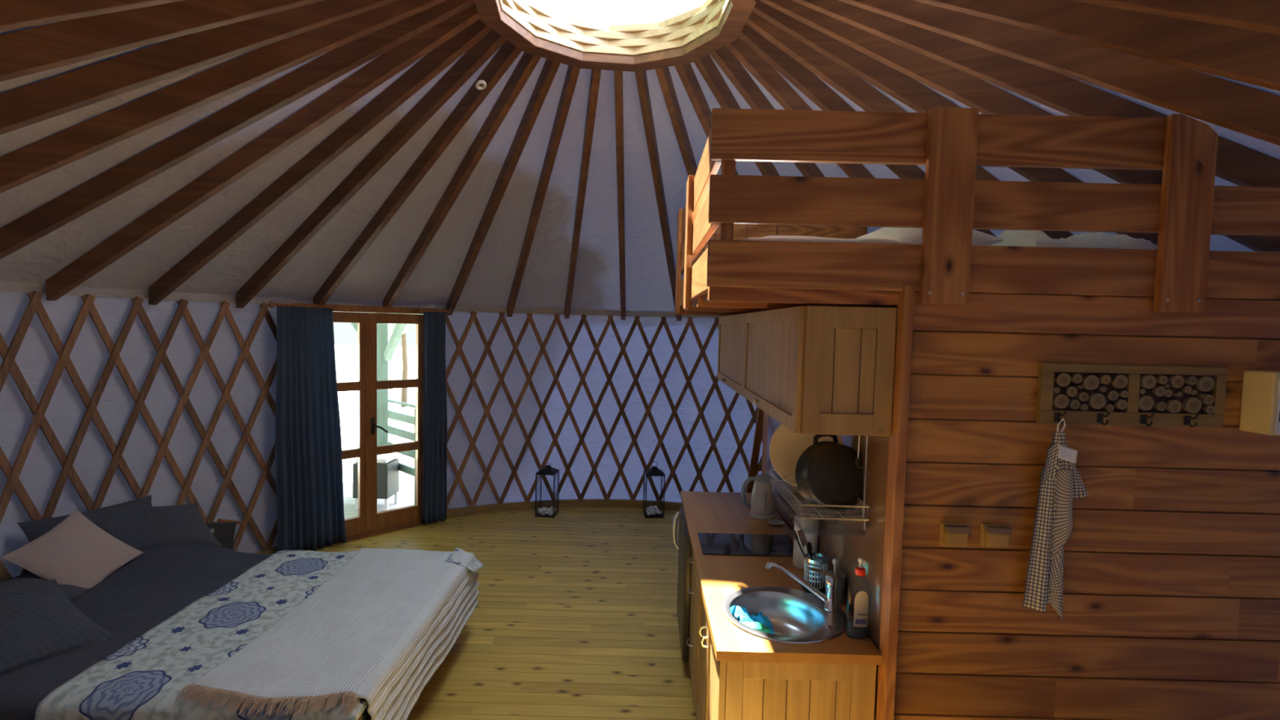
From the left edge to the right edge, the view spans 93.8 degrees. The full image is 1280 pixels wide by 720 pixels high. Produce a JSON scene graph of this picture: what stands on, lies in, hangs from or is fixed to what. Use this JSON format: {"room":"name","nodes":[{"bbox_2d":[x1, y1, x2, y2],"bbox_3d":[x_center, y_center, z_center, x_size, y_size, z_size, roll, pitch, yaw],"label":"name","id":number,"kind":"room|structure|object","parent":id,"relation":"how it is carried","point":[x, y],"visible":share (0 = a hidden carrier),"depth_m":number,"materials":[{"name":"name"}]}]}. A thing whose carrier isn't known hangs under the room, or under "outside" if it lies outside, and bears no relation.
{"room":"traditional dwelling","nodes":[
{"label":"traditional dwelling","id":0,"kind":"room"},
{"bbox_2d":[0,290,276,582],"bbox_3d":[-3.330,0.675,3.428,0.595,2.139,3.686,1,3,0],"label":"lattice","id":1,"kind":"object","parent":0,"point":[7,354],"depth_m":4.12,"materials":[{"name":"brown wood"}]},
{"bbox_2d":[291,302,437,538],"bbox_3d":[-2.568,0.590,5.717,0.157,2.200,1.317,4,4,45],"label":"door","id":2,"kind":"structure","parent":1,"relation":"in","point":[368,520],"depth_m":5.71,"materials":[{"name":"brown wood"}]},
{"bbox_2d":[0,280,292,582],"bbox_3d":[-2.377,0.751,2.147,1.920,2.260,6.175,0,4,-30],"label":"wall","id":3,"kind":"structure","parent":0,"point":[37,357],"depth_m":4.21,"materials":[{"name":"fabric"}]},
{"bbox_2d":[418,307,451,524],"bbox_3d":[-2.065,0.564,6.020,0.322,2.173,0.056,-1,4,-35],"label":"curtain","id":4,"kind":"object","parent":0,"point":[434,385],"visible":1,"depth_m":6.02,"materials":[{"name":"blue fabric"}]},
{"bbox_2d":[311,506,697,719],"bbox_3d":[-0.233,1.891,3.448,7.000,0.061,7.000,1,3,0],"label":"floor","id":5,"kind":"structure","parent":0,"point":[507,571],"depth_m":4.18,"materials":[{"name":"brown wood"}]},
{"bbox_2d":[204,518,244,550],"bbox_3d":[-3.279,1.478,4.687,0.104,0.487,0.343,2,3,13],"label":"box","id":6,"kind":"object","parent":5,"relation":"on","point":[224,530],"visible":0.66,"depth_m":4.68,"materials":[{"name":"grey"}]},
{"bbox_2d":[309,520,435,551],"bbox_3d":[-2.614,1.675,5.797,0.220,0.022,1.297,4,4,45],"label":"threshold","id":7,"kind":"object","parent":5,"relation":"on","point":[388,531],"visible":0.1,"depth_m":5.78,"materials":[{"name":"brown wood"}]},
{"bbox_2d":[534,463,559,517],"bbox_3d":[-1.002,1.401,6.483,0.208,0.549,0.208,2,3,6],"label":"lantern","id":8,"kind":"object","parent":5,"relation":"on","point":[547,469],"visible":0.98,"depth_m":6.41,"materials":[{"name":"grey metal"}]},
{"bbox_2d":[537,506,555,515],"bbox_3d":[-1.007,1.630,6.495,0.188,0.070,0.185,2,3,9],"label":"pebbles","id":9,"kind":"object","parent":8,"relation":"in","point":[541,510],"visible":0.89,"depth_m":6.44,"materials":[{"name":"white"}]},
{"bbox_2d":[643,461,665,518],"bbox_3d":[0.153,1.402,6.546,0.208,0.595,0.208,1,3,-7],"label":"lantern","id":10,"kind":"object","parent":5,"relation":"on","point":[653,471],"visible":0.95,"depth_m":6.48,"materials":[{"name":"grey metal"}]},
{"bbox_2d":[644,505,662,515],"bbox_3d":[0.139,1.651,6.551,0.161,0.077,0.193,1,3,-15],"label":"pebbles","id":11,"kind":"object","parent":10,"relation":"in","point":[651,510],"visible":0.98,"depth_m":6.52,"materials":[{"name":"white"}]},
{"bbox_2d":[671,506,692,662],"bbox_3d":[0.528,1.433,3.781,0.653,0.855,0.596,1,3,0],"label":"fridge","id":12,"kind":"object","parent":5,"relation":"on","point":[684,546],"visible":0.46,"depth_m":3.55,"materials":[{"name":"grey"}]},
{"bbox_2d":[686,551,698,701],"bbox_3d":[0.557,1.458,3.277,0.593,0.862,0.400,1,3,0],"label":"base cabinet","id":13,"kind":"object","parent":5,"relation":"on","point":[695,580],"visible":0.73,"depth_m":3.26,"materials":[{"name":"brown wood"}]},
{"bbox_2d":[745,407,764,493],"bbox_3d":[1.009,1.007,4.756,0.475,1.627,0.190,1,3,0],"label":"curtain","id":14,"kind":"object","parent":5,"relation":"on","point":[754,466],"visible":0.14,"depth_m":4.70,"materials":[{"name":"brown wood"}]},
{"bbox_2d":[694,582,876,719],"bbox_3d":[0.554,1.493,2.634,0.595,0.862,0.878,1,3,0],"label":"base cabinet","id":15,"kind":"object","parent":5,"relation":"on","point":[725,690],"visible":0.44,"depth_m":2.19,"materials":[{"name":"brown wood"}]},
{"bbox_2d":[680,491,882,665],"bbox_3d":[0.577,1.011,3.193,0.592,0.036,2.096,1,3,0],"label":"countertop","id":16,"kind":"structure","parent":15,"relation":"on","point":[719,576],"depth_m":2.74,"materials":[{"name":"brown wood"}]},
{"bbox_2d":[697,533,793,556],"bbox_3d":[0.578,0.988,3.213,0.512,0.006,0.315,1,3,0],"label":"cooktop","id":17,"kind":"object","parent":16,"relation":"in","point":[711,544],"visible":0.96,"depth_m":3.20,"materials":[{"name":"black glass"}]},
{"bbox_2d":[740,474,776,519],"bbox_3d":[0.742,0.837,3.717,0.206,0.260,0.161,3,4,27],"label":"electric kettle","id":18,"kind":"object","parent":16,"relation":"on","point":[762,505],"visible":0.93,"depth_m":3.65,"materials":[{"name":"white plastic"}]},
{"bbox_2d":[767,520,784,525],"bbox_3d":[0.809,0.971,3.564,0.104,0.013,0.083,1,3,0],"label":"dish","id":19,"kind":"object","parent":16,"relation":"on","point":[775,522],"visible":1,"depth_m":3.57,"materials":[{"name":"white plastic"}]},
{"bbox_2d":[722,586,847,643],"bbox_3d":[0.588,1.094,2.452,0.499,0.156,0.480,1,3,0],"label":"sink","id":20,"kind":"object","parent":16,"relation":"in","point":[795,615],"visible":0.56,"depth_m":2.56,"materials":[{"name":"metal"}]},
{"bbox_2d":[733,605,774,634],"bbox_3d":[0.471,1.089,2.526,0.177,0.091,0.252,1,3,0],"label":"dishcloth","id":21,"kind":"object","parent":20,"relation":"in","point":[743,614],"visible":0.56,"depth_m":2.52,"materials":[{"name":"blue fabric"}]},
{"bbox_2d":[741,621,769,633],"bbox_3d":[0.464,1.080,2.412,0.104,0.049,0.068,0,4,-28],"label":"sponge","id":22,"kind":"object","parent":20,"relation":"in","point":[758,626],"visible":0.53,"depth_m":2.40,"materials":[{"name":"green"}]},
{"bbox_2d":[764,561,837,612],"bbox_3d":[0.667,0.933,2.466,0.300,0.190,0.073,1,3,0],"label":"tap","id":23,"kind":"object","parent":16,"relation":"on","point":[830,598],"visible":1,"depth_m":2.46,"materials":[{"name":"silver metal"}]},
{"bbox_2d":[792,512,818,568],"bbox_3d":[0.815,0.887,2.948,0.114,0.248,0.114,1,3,0],"label":"paper towel roll","id":24,"kind":"object","parent":16,"relation":"on","point":[811,526],"visible":0.53,"depth_m":2.90,"materials":[{"name":"white"}]},
{"bbox_2d":[799,552,828,593],"bbox_3d":[0.791,0.954,2.692,0.124,0.142,0.124,1,3,0],"label":"utensil holder","id":25,"kind":"object","parent":16,"relation":"on","point":[808,575],"visible":0.76,"depth_m":2.65,"materials":[{"name":"metal"}]},
{"bbox_2d":[791,528,818,584],"bbox_3d":[0.743,0.888,2.698,0.128,0.245,0.018,2,3,9],"label":"ladle","id":26,"kind":"object","parent":25,"relation":"in","point":[793,532],"visible":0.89,"depth_m":2.69,"materials":[{"name":"black"}]},
{"bbox_2d":[797,528,819,584],"bbox_3d":[0.764,0.890,2.713,0.110,0.241,0.019,2,3,17],"label":"spatula","id":27,"kind":"object","parent":25,"relation":"in","point":[801,534],"visible":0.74,"depth_m":2.71,"materials":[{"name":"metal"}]},
{"bbox_2d":[806,542,817,586],"bbox_3d":[0.762,0.908,2.663,0.067,0.208,0.019,0,3,-22],"label":"serving spoon","id":28,"kind":"object","parent":25,"relation":"in","point":[809,547],"visible":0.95,"depth_m":2.65,"materials":[{"name":"black"}]},
{"bbox_2d":[799,581,826,593],"bbox_3d":[0.789,1.020,2.695,0.124,0.010,0.124,1,3,0],"label":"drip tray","id":29,"kind":"object","parent":25,"relation":"on","point":[822,588],"depth_m":2.65,"materials":[{"name":"black"}]},
{"bbox_2d":[825,569,845,605],"bbox_3d":[0.830,0.973,2.552,0.086,0.122,0.086,1,3,0],"label":"cup","id":30,"kind":"object","parent":16,"relation":"on","point":[841,576],"visible":0.48,"depth_m":2.52,"materials":[{"name":"grey plastic"}]},
{"bbox_2d":[832,558,837,576],"bbox_3d":[0.827,0.930,2.548,0.022,0.179,0.021,1,3,0],"label":"dish brush","id":31,"kind":"object","parent":30,"relation":"in","point":[834,560],"visible":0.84,"depth_m":2.54,"materials":[{"name":"white plastic"}]},
{"bbox_2d":[845,557,871,637],"bbox_3d":[0.830,0.897,2.267,0.088,0.305,0.057,1,3,0],"label":"bottle","id":32,"kind":"object","parent":16,"relation":"on","point":[857,625],"visible":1,"depth_m":2.25,"materials":[{"name":"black plastic"}]},
{"bbox_2d":[855,618,866,624],"bbox_3d":[0.828,0.980,2.243,0.042,0.018,0.001,1,3,0],"label":"print","id":33,"kind":"object","parent":32,"relation":"attached to","point":[858,621],"depth_m":2.24,"materials":[{"name":"blue"}]},
{"bbox_2d":[875,285,915,719],"bbox_3d":[0.889,0.851,2.127,0.034,2.215,0.075,1,3,0],"label":"post","id":34,"kind":"object","parent":5,"relation":"on","point":[898,439],"visible":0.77,"depth_m":2.08,"materials":[{"name":"wood"}]},
{"bbox_3d":[-2.225,1.580,3.170,2.155,0.500,1.570,1,3,0],"label":"bed","id":35,"kind":"object","parent":5,"relation":"on","visible":0},
{"bbox_2d":[17,494,164,549],"bbox_3d":[-3.328,1.085,3.685,0.233,0.320,0.668,3,3,25],"label":"pillow","id":36,"kind":"object","parent":35,"relation":"on","point":[132,522],"visible":0.51,"depth_m":3.77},
{"bbox_2d":[0,542,371,719],"bbox_3d":[-2.194,1.395,3.160,2.190,0.334,1.654,1,3,0],"label":"duvet","id":37,"kind":"object","parent":35,"relation":"on","point":[156,584],"visible":0.32,"depth_m":3.19,"materials":[{"name":"fabric"}]},
{"bbox_2d":[0,571,88,599],"bbox_3d":[-3.216,1.251,3.113,0.400,0.168,0.640,1,3,0],"label":"pillow","id":38,"kind":"object","parent":37,"relation":"on","point":[28,580],"visible":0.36,"depth_m":3.19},
{"bbox_2d":[0,578,114,676],"bbox_3d":[-2.847,1.228,2.689,0.509,0.240,0.625,3,4,28],"label":"pillow","id":39,"kind":"object","parent":37,"relation":"on","point":[38,623],"visible":0.95,"depth_m":2.72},
{"bbox_2d":[0,509,143,588],"bbox_3d":[-3.191,1.104,3.395,0.364,0.408,0.470,1,3,0],"label":"cushion","id":40,"kind":"object","parent":37,"relation":"on","point":[77,552],"visible":0.95,"depth_m":3.36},
{"bbox_2d":[151,502,222,546],"bbox_3d":[-3.188,1.120,4.017,0.618,0.320,0.259,-1,4,-40],"label":"pillow","id":41,"kind":"object","parent":37,"relation":"on","point":[182,523],"visible":0.58,"depth_m":4.05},
{"bbox_2d":[35,546,484,719],"bbox_3d":[-1.700,1.454,3.156,1.335,0.351,1.683,1,3,0],"label":"bedspread","id":42,"kind":"object","parent":37,"relation":"on","point":[144,679],"visible":0.46,"depth_m":2.68,"materials":[{"name":"fabric"}]},
{"bbox_2d":[175,547,479,719],"bbox_3d":[-1.438,1.467,3.098,0.786,0.381,1.656,1,3,0],"label":"throw blanket","id":43,"kind":"object","parent":42,"relation":"on","point":[378,630],"visible":1,"depth_m":2.86,"materials":[{"name":"beige fabric"}]},
{"bbox_2d":[432,305,763,509],"bbox_3d":[0.997,0.739,3.789,4.399,2.260,6.930,0,3,-19],"label":"wall","id":44,"kind":"structure","parent":0,"point":[473,347],"depth_m":6.72,"materials":[{"name":"fabric"}]},
{"bbox_2d":[290,300,435,308],"bbox_3d":[-2.596,-0.513,5.709,0.203,0.080,1.354,4,4,45],"label":"flap","id":45,"kind":"object","parent":44,"relation":"attached to","point":[296,301],"visible":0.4,"depth_m":5.73,"materials":[{"name":"fabric"}]},
{"bbox_2d":[253,498,682,554],"bbox_3d":[-0.222,1.742,4.848,6.810,0.085,3.996,1,3,0],"label":"baseboard","id":46,"kind":"structure","parent":44,"relation":"attached to","point":[572,503],"depth_m":6.73,"materials":[{"name":"brown wood"}]},
{"bbox_2d":[444,311,763,508],"bbox_3d":[0.489,0.616,6.120,5.094,2.139,1.162,2,3,14],"label":"lattice","id":47,"kind":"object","parent":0,"point":[473,317],"depth_m":6.66,"materials":[{"name":"brown wood"}]},
{"bbox_2d":[0,21,1279,311],"bbox_3d":[-0.160,-1.197,3.277,7.000,1.753,7.000,2,3,7],"label":"ceiling","id":48,"kind":"structure","parent":0,"point":[489,282],"depth_m":4.46,"materials":[{"name":"fabric"}]},
{"bbox_2d":[0,0,184,31],"bbox_3d":[-1.553,-1.085,1.749,0.054,1.750,2.670,4,4,42],"label":"rafter","id":49,"kind":"object","parent":48,"relation":"attached to","point":[14,14],"visible":1,"depth_m":1.66,"materials":[{"name":"brown wood"}]},
{"bbox_2d":[0,0,324,81],"bbox_3d":[-1.811,-1.107,2.030,2.670,1.750,0.055,-1,4,-37],"label":"rafter","id":50,"kind":"object","parent":48,"relation":"attached to","point":[28,51],"visible":0.83,"depth_m":2.03,"materials":[{"name":"brown wood"}]},
{"bbox_2d":[0,0,399,134],"bbox_3d":[-2.013,-1.129,2.354,2.670,1.750,0.056,0,4,-27],"label":"rafter","id":51,"kind":"object","parent":48,"relation":"attached to","point":[39,101],"visible":0.9,"depth_m":2.38,"materials":[{"name":"brown wood"}]},
{"bbox_2d":[0,0,447,193],"bbox_3d":[-2.151,-1.152,2.709,2.670,1.750,0.054,0,3,-16],"label":"rafter","id":52,"kind":"object","parent":48,"relation":"attached to","point":[33,161],"visible":0.87,"depth_m":2.71,"materials":[{"name":"brown wood"}]},
{"bbox_2d":[0,0,475,259],"bbox_3d":[-2.222,-1.174,3.084,2.670,1.750,0.054,1,3,-5],"label":"rafter","id":53,"kind":"object","parent":48,"relation":"attached to","point":[326,68],"visible":0.96,"depth_m":3.07,"materials":[{"name":"brown wood"}]},
{"bbox_2d":[45,4,480,301],"bbox_3d":[-2.223,-1.196,3.465,2.670,1.750,0.055,2,3,5],"label":"rafter","id":54,"kind":"object","parent":48,"relation":"attached to","point":[390,63],"visible":0.94,"depth_m":3.44,"materials":[{"name":"brown wood"}]},
{"bbox_2d":[148,18,493,305],"bbox_3d":[-2.153,-1.214,3.840,2.670,1.750,0.055,2,3,16],"label":"rafter","id":55,"kind":"object","parent":48,"relation":"attached to","point":[437,60],"visible":0.8,"depth_m":3.77,"materials":[{"name":"brown wood"}]},
{"bbox_2d":[0,285,723,318],"bbox_3d":[-0.181,-0.340,3.325,6.960,0.070,6.960,1,3,0],"label":"hem","id":56,"kind":"structure","parent":48,"relation":"attached to","point":[2,288],"depth_m":4.78,"materials":[{"name":"fabric"}]},
{"bbox_2d":[235,30,506,308],"bbox_3d":[-2.016,-1.231,4.197,2.670,1.750,0.056,3,4,26],"label":"rafter","id":57,"kind":"object","parent":48,"relation":"attached to","point":[471,61],"visible":0.85,"depth_m":4.05,"materials":[{"name":"brown wood"}]},
{"bbox_2d":[313,40,522,305],"bbox_3d":[-1.816,-1.244,4.521,2.670,1.750,0.055,4,4,37],"label":"rafter","id":58,"kind":"object","parent":48,"relation":"attached to","point":[508,52],"visible":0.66,"depth_m":4.29,"materials":[{"name":"brown wood"}]},
{"bbox_2d":[268,300,346,551],"bbox_3d":[-2.876,0.595,5.214,0.080,2.183,0.643,4,4,35],"label":"curtain","id":59,"kind":"object","parent":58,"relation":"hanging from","point":[308,463],"visible":0.98,"depth_m":5.20,"materials":[{"name":"blue fabric"}]},
{"bbox_2d":[475,80,486,89],"bbox_3d":[-1.011,-1.746,3.805,0.067,0.047,0.070,1,3,0],"label":"smoke detector","id":60,"kind":"object","parent":58,"relation":"attached to","point":[480,82],"visible":1,"depth_m":3.79,"materials":[{"name":"white plastic"}]},
{"bbox_2d":[382,52,541,313],"bbox_3d":[-1.559,-1.254,4.804,0.054,1.750,2.670,-2,4,-42],"label":"rafter","id":61,"kind":"object","parent":48,"relation":"attached to","point":[527,62],"visible":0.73,"depth_m":4.49,"materials":[{"name":"brown wood"}]},
{"bbox_2d":[446,58,560,315],"bbox_3d":[-1.254,-1.259,5.035,0.056,1.750,2.670,-1,4,-32],"label":"rafter","id":62,"kind":"object","parent":48,"relation":"attached to","point":[548,71],"visible":0.83,"depth_m":4.64,"materials":[{"name":"brown wood"}]},
{"bbox_2d":[506,65,580,316],"bbox_3d":[-0.913,-1.261,5.206,0.054,1.750,2.670,0,3,-21],"label":"rafter","id":63,"kind":"object","parent":48,"relation":"attached to","point":[572,73],"visible":0.85,"depth_m":4.77,"materials":[{"name":"brown wood"}]},
{"bbox_2d":[564,69,601,318],"bbox_3d":[-0.546,-1.258,5.311,0.056,1.750,2.670,1,3,-11],"label":"rafter","id":64,"kind":"object","parent":48,"relation":"attached to","point":[595,73],"visible":0.8,"depth_m":4.82,"materials":[{"name":"brown wood"}]},
{"bbox_2d":[474,0,756,71],"bbox_3d":[-0.138,-2.164,3.224,1.600,0.575,1.600,1,3,0],"label":"skylight","id":65,"kind":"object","parent":48,"relation":"attached to","point":[688,37],"depth_m":3.71,"materials":[{"name":"brown wood"}]},
{"bbox_2d":[613,71,626,319],"bbox_3d":[-0.166,-1.251,5.348,0.055,1.750,2.670,1,3,0],"label":"rafter","id":66,"kind":"object","parent":48,"relation":"attached to","point":[618,75],"visible":0.81,"depth_m":4.86,"materials":[{"name":"brown wood"}]},
{"bbox_2d":[635,71,681,320],"bbox_3d":[0.215,-1.240,5.314,0.054,1.750,2.670,2,3,10],"label":"rafter","id":67,"kind":"object","parent":48,"relation":"attached to","point":[641,77],"visible":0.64,"depth_m":4.76,"materials":[{"name":"brown wood"}]},
{"bbox_2d":[655,66,716,235],"bbox_3d":[0.582,-1.226,5.210,0.054,1.750,2.670,3,3,21],"label":"rafter","id":68,"kind":"object","parent":48,"relation":"attached to","point":[664,76],"visible":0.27,"depth_m":4.29,"materials":[{"name":"brown wood"}]},
{"bbox_2d":[674,62,738,175],"bbox_3d":[0.925,-1.209,5.042,0.054,1.750,2.670,3,4,32],"label":"rafter","id":69,"kind":"object","parent":48,"relation":"attached to","point":[686,73],"visible":0.19,"depth_m":4.08,"materials":[{"name":"brown wood"}]},
{"bbox_2d":[693,53,780,176],"bbox_3d":[1.230,-1.189,4.813,0.054,1.750,2.670,4,4,42],"label":"rafter","id":70,"kind":"object","parent":48,"relation":"attached to","point":[706,66],"visible":0.21,"depth_m":3.97,"materials":[{"name":"brown wood"}]},
{"bbox_2d":[709,45,825,177],"bbox_3d":[1.488,-1.167,4.532,2.670,1.750,0.055,-1,4,-37],"label":"rafter","id":71,"kind":"object","parent":48,"relation":"attached to","point":[731,66],"visible":0.22,"depth_m":3.85,"materials":[{"name":"brown wood"}]},
{"bbox_2d":[724,36,874,177],"bbox_3d":[1.689,-1.145,4.208,2.670,1.750,0.056,0,4,-27],"label":"rafter","id":72,"kind":"object","parent":48,"relation":"attached to","point":[764,73],"visible":0.22,"depth_m":3.72,"materials":[{"name":"brown wood"}]},
{"bbox_2d":[737,23,996,236],"bbox_3d":[1.828,-1.122,3.853,2.670,1.750,0.054,0,3,-16],"label":"rafter","id":73,"kind":"object","parent":48,"relation":"attached to","point":[807,82],"visible":0.23,"depth_m":3.56,"materials":[{"name":"brown wood"}]},
{"bbox_2d":[745,11,1073,239],"bbox_3d":[1.899,-1.100,3.478,2.670,1.750,0.054,1,3,-5],"label":"rafter","id":74,"kind":"object","parent":48,"relation":"attached to","point":[845,82],"visible":0.28,"depth_m":3.35,"materials":[{"name":"brown wood"}]},
{"bbox_2d":[751,0,1158,244],"bbox_3d":[1.899,-1.079,3.096,2.670,1.750,0.055,2,3,5],"label":"rafter","id":75,"kind":"object","parent":48,"relation":"attached to","point":[902,87],"visible":0.4,"depth_m":3.11,"materials":[{"name":"brown wood"}]},
{"bbox_2d":[758,0,1279,252],"bbox_3d":[1.830,-1.060,2.721,2.670,1.750,0.055,2,3,16],"label":"rafter","id":76,"kind":"object","parent":48,"relation":"attached to","point":[967,89],"visible":0.5,"depth_m":2.80,"materials":[{"name":"brown wood"}]},
{"bbox_2d":[791,0,1279,186],"bbox_3d":[1.692,-1.043,2.365,2.670,1.750,0.056,3,4,26],"label":"rafter","id":77,"kind":"object","parent":48,"relation":"attached to","point":[1238,164],"visible":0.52,"depth_m":2.40,"materials":[{"name":"brown wood"}]},
{"bbox_2d":[837,0,1279,146],"bbox_3d":[1.492,-1.030,2.040,2.670,1.750,0.055,4,4,37],"label":"rafter","id":78,"kind":"object","parent":48,"relation":"attached to","point":[1244,109],"visible":0.83,"depth_m":1.96,"materials":[{"name":"brown wood"}]},
{"bbox_2d":[912,0,1279,91],"bbox_3d":[1.235,-1.020,1.758,0.054,1.750,2.670,-2,4,-42],"label":"rafter","id":79,"kind":"object","parent":48,"relation":"attached to","point":[1249,56],"visible":0.84,"depth_m":1.59,"materials":[{"name":"brown wood"}]},
{"bbox_2d":[1068,0,1279,34],"bbox_3d":[0.931,-1.015,1.527,0.056,1.750,2.670,-1,4,-32],"label":"rafter","id":80,"kind":"object","parent":48,"relation":"attached to","point":[1261,15],"visible":1,"depth_m":1.17,"materials":[{"name":"brown wood"}]},
{"bbox_2d":[761,411,879,719],"bbox_3d":[0.927,0.823,3.325,0.050,2.140,2.280,1,3,0],"label":"wall","id":81,"kind":"structure","parent":0,"point":[765,415],"depth_m":4.31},
{"bbox_2d":[717,313,745,395],"bbox_3d":[0.718,-0.054,3.799,0.366,0.450,1.120,1,3,0],"label":"upper cabinet","id":82,"kind":"object","parent":81,"relation":"attached to","point":[731,328],"visible":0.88,"depth_m":3.71,"materials":[{"name":"brown wood"}]},
{"bbox_2d":[742,305,896,435],"bbox_3d":[0.711,0.008,2.663,0.366,0.451,1.144,1,3,0],"label":"upper cabinet","id":83,"kind":"object","parent":81,"relation":"attached to","point":[814,370],"visible":1,"depth_m":2.10,"materials":[{"name":"brown wood"}]},
{"bbox_2d":[769,435,869,536],"bbox_3d":[0.742,0.449,2.541,0.257,0.410,0.569,1,3,0],"label":"dish rack","id":84,"kind":"object","parent":83,"relation":"hanging from","point":[864,518],"visible":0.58,"depth_m":2.33,"materials":[{"name":"silver metal"}]},
{"bbox_2d":[768,423,843,486],"bbox_3d":[0.723,0.397,2.602,0.316,0.301,0.100,2,3,17],"label":"serving plate","id":85,"kind":"object","parent":84,"relation":"on","point":[786,446],"visible":0.38,"depth_m":2.63,"materials":[{"name":"beige"}]},
{"bbox_2d":[795,434,862,517],"bbox_3d":[0.781,0.478,2.435,0.279,0.358,0.162,1,3,0],"label":"cooking pot","id":86,"kind":"object","parent":84,"relation":"on","point":[827,473],"visible":0.86,"depth_m":2.38,"materials":[{"name":"black metal"}]},
{"bbox_2d":[854,435,862,468],"bbox_3d":[0.805,0.331,2.195,0.027,0.135,0.019,1,3,0],"label":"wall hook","id":87,"kind":"object","parent":83,"relation":"attached to","point":[857,460],"visible":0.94,"depth_m":2.19,"materials":[{"name":"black metal"}]},
{"bbox_2d":[766,414,888,647],"bbox_3d":[0.894,0.598,3.177,0.014,0.795,2.050,1,3,0],"label":"backsplash","id":88,"kind":"structure","parent":81,"relation":"attached to","point":[844,545],"depth_m":2.38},
{"bbox_2d":[893,329,1279,719],"bbox_3d":[1.899,0.882,2.155,1.983,2.198,0.050,1,3,0],"label":"wall","id":89,"kind":"structure","parent":0,"point":[1171,577],"depth_m":2.12,"materials":[{"name":"wood"}]},
{"bbox_2d":[938,521,970,546],"bbox_3d":[1.104,0.616,2.097,0.092,0.086,0.046,1,3,0],"label":"wall socket","id":90,"kind":"object","parent":89,"relation":"attached to","point":[951,534],"visible":1,"depth_m":2.08,"materials":[{"name":"brown plastic"}]},
{"bbox_2d":[675,107,1279,337],"bbox_3d":[1.583,-0.587,3.237,2.694,0.864,2.492,1,3,0],"label":"loft railing","id":91,"kind":"object","parent":89,"relation":"on","point":[1181,287],"visible":0.98,"depth_m":2.03,"materials":[{"name":"brown wood"}]},
{"bbox_2d":[754,240,1268,252],"bbox_3d":[1.456,-0.410,3.249,2.240,0.108,2.290,1,3,0],"label":"mattress","id":92,"kind":"object","parent":91,"relation":"on","point":[754,240],"visible":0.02,"depth_m":2.13,"materials":[{"name":"white fabric"}]},
{"bbox_2d":[745,235,903,243],"bbox_3d":[0.664,-0.470,2.584,0.562,0.047,0.902,1,3,0],"label":"blanket","id":93,"kind":"object","parent":92,"relation":"on","point":[802,238],"visible":0.22,"depth_m":2.15,"materials":[{"name":"white fabric"}]},
{"bbox_2d":[856,226,1004,245],"bbox_3d":[1.195,-0.511,2.589,0.464,0.183,0.530,1,3,-6],"label":"pillow","id":94,"kind":"object","parent":92,"relation":"on","point":[905,235],"visible":0.28,"depth_m":2.38,"materials":[{"name":"white fabric"}]},
{"bbox_2d":[991,230,1157,248],"bbox_3d":[1.699,-0.487,2.582,0.474,0.129,0.753,1,3,0],"label":"duvet","id":95,"kind":"object","parent":92,"relation":"on","point":[1011,237],"visible":0.36,"depth_m":2.28,"materials":[{"name":"white fabric"}]},
{"bbox_2d":[979,523,1012,547],"bbox_3d":[1.248,0.619,2.096,0.092,0.086,0.046,1,3,0],"label":"wall socket","id":96,"kind":"object","parent":89,"relation":"attached to","point":[992,535],"visible":1,"depth_m":2.08,"materials":[{"name":"brown plastic"}]},
{"bbox_2d":[1035,362,1227,427],"bbox_3d":[1.702,0.123,2.057,0.634,0.210,0.064,1,3,0],"label":"coat rack","id":97,"kind":"object","parent":89,"relation":"attached to","point":[1078,393],"visible":1,"depth_m":2.07,"materials":[{"name":"brown wood"}]},
{"bbox_2d":[1022,417,1088,619],"bbox_3d":[1.449,0.554,2.071,0.213,0.717,0.044,1,3,2],"label":"kitchen towel","id":98,"kind":"object","parent":97,"relation":"hanging from","point":[1061,483],"visible":1,"depth_m":2.07,"materials":[{"name":"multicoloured fabric"}]},
{"bbox_2d":[1239,370,1279,435],"bbox_3d":[2.250,0.147,2.029,0.314,0.210,0.116,1,3,0],"label":"box","id":99,"kind":"object","parent":89,"relation":"attached to","point":[1260,413],"visible":1,"depth_m":2.02,"materials":[{"name":"beige wood"}]},
{"label":"outside","id":100,"kind":"structure","parent":0,"visible":0},
{"bbox_2d":[334,344,415,449],"bbox_3d":[-0.059,2.524,0.139,120.000,0.050,120.000,1,3,0],"label":"ground","id":101,"kind":"structure","parent":100,"point":[346,356],"depth_m":20.35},
{"bbox_2d":[392,323,415,407],"bbox_3d":[-6.904,-0.885,17.506,2.532,4.528,2.462,-1,4,-41],"label":"tree","id":102,"kind":"object","parent":101,"relation":"on","point":[408,326],"visible":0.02,"depth_m":17.52,"materials":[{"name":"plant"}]},
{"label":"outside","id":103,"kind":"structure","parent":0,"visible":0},
{"bbox_2d":[342,452,414,518],"bbox_3d":[-3.197,1.627,7.117,4.016,0.045,4.795,1,3,0],"label":"floor","id":104,"kind":"structure","parent":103,"point":[406,482],"depth_m":7.33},
{"bbox_2d":[352,453,399,511],"bbox_3d":[-2.931,1.348,6.662,0.380,0.575,0.320,1,3,0],"label":"armchair","id":105,"kind":"object","parent":104,"relation":"on","point":[388,466],"visible":0.59,"depth_m":6.52,"materials":[{"name":"grey"}]},
{"bbox_2d":[355,453,396,463],"bbox_3d":[-2.925,1.088,6.648,0.340,0.055,0.280,1,3,0],"label":"cushion","id":106,"kind":"object","parent":105,"relation":"on","point":[384,458],"depth_m":6.60,"materials":[{"name":"white fabric"}]},
{"bbox_2d":[350,312,408,453],"bbox_3d":[-2.966,0.385,6.936,1.036,2.465,0.315,3,3,25],"label":"post","id":107,"kind":"object","parent":104,"relation":"on","point":[388,340],"visible":0.4,"depth_m":6.96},
{"bbox_2d":[386,399,415,504],"bbox_3d":[-2.658,1.060,6.728,0.802,1.156,0.110,4,4,40],"label":"railing","id":108,"kind":"object","parent":104,"relation":"on","point":[411,420],"visible":0.31,"depth_m":6.69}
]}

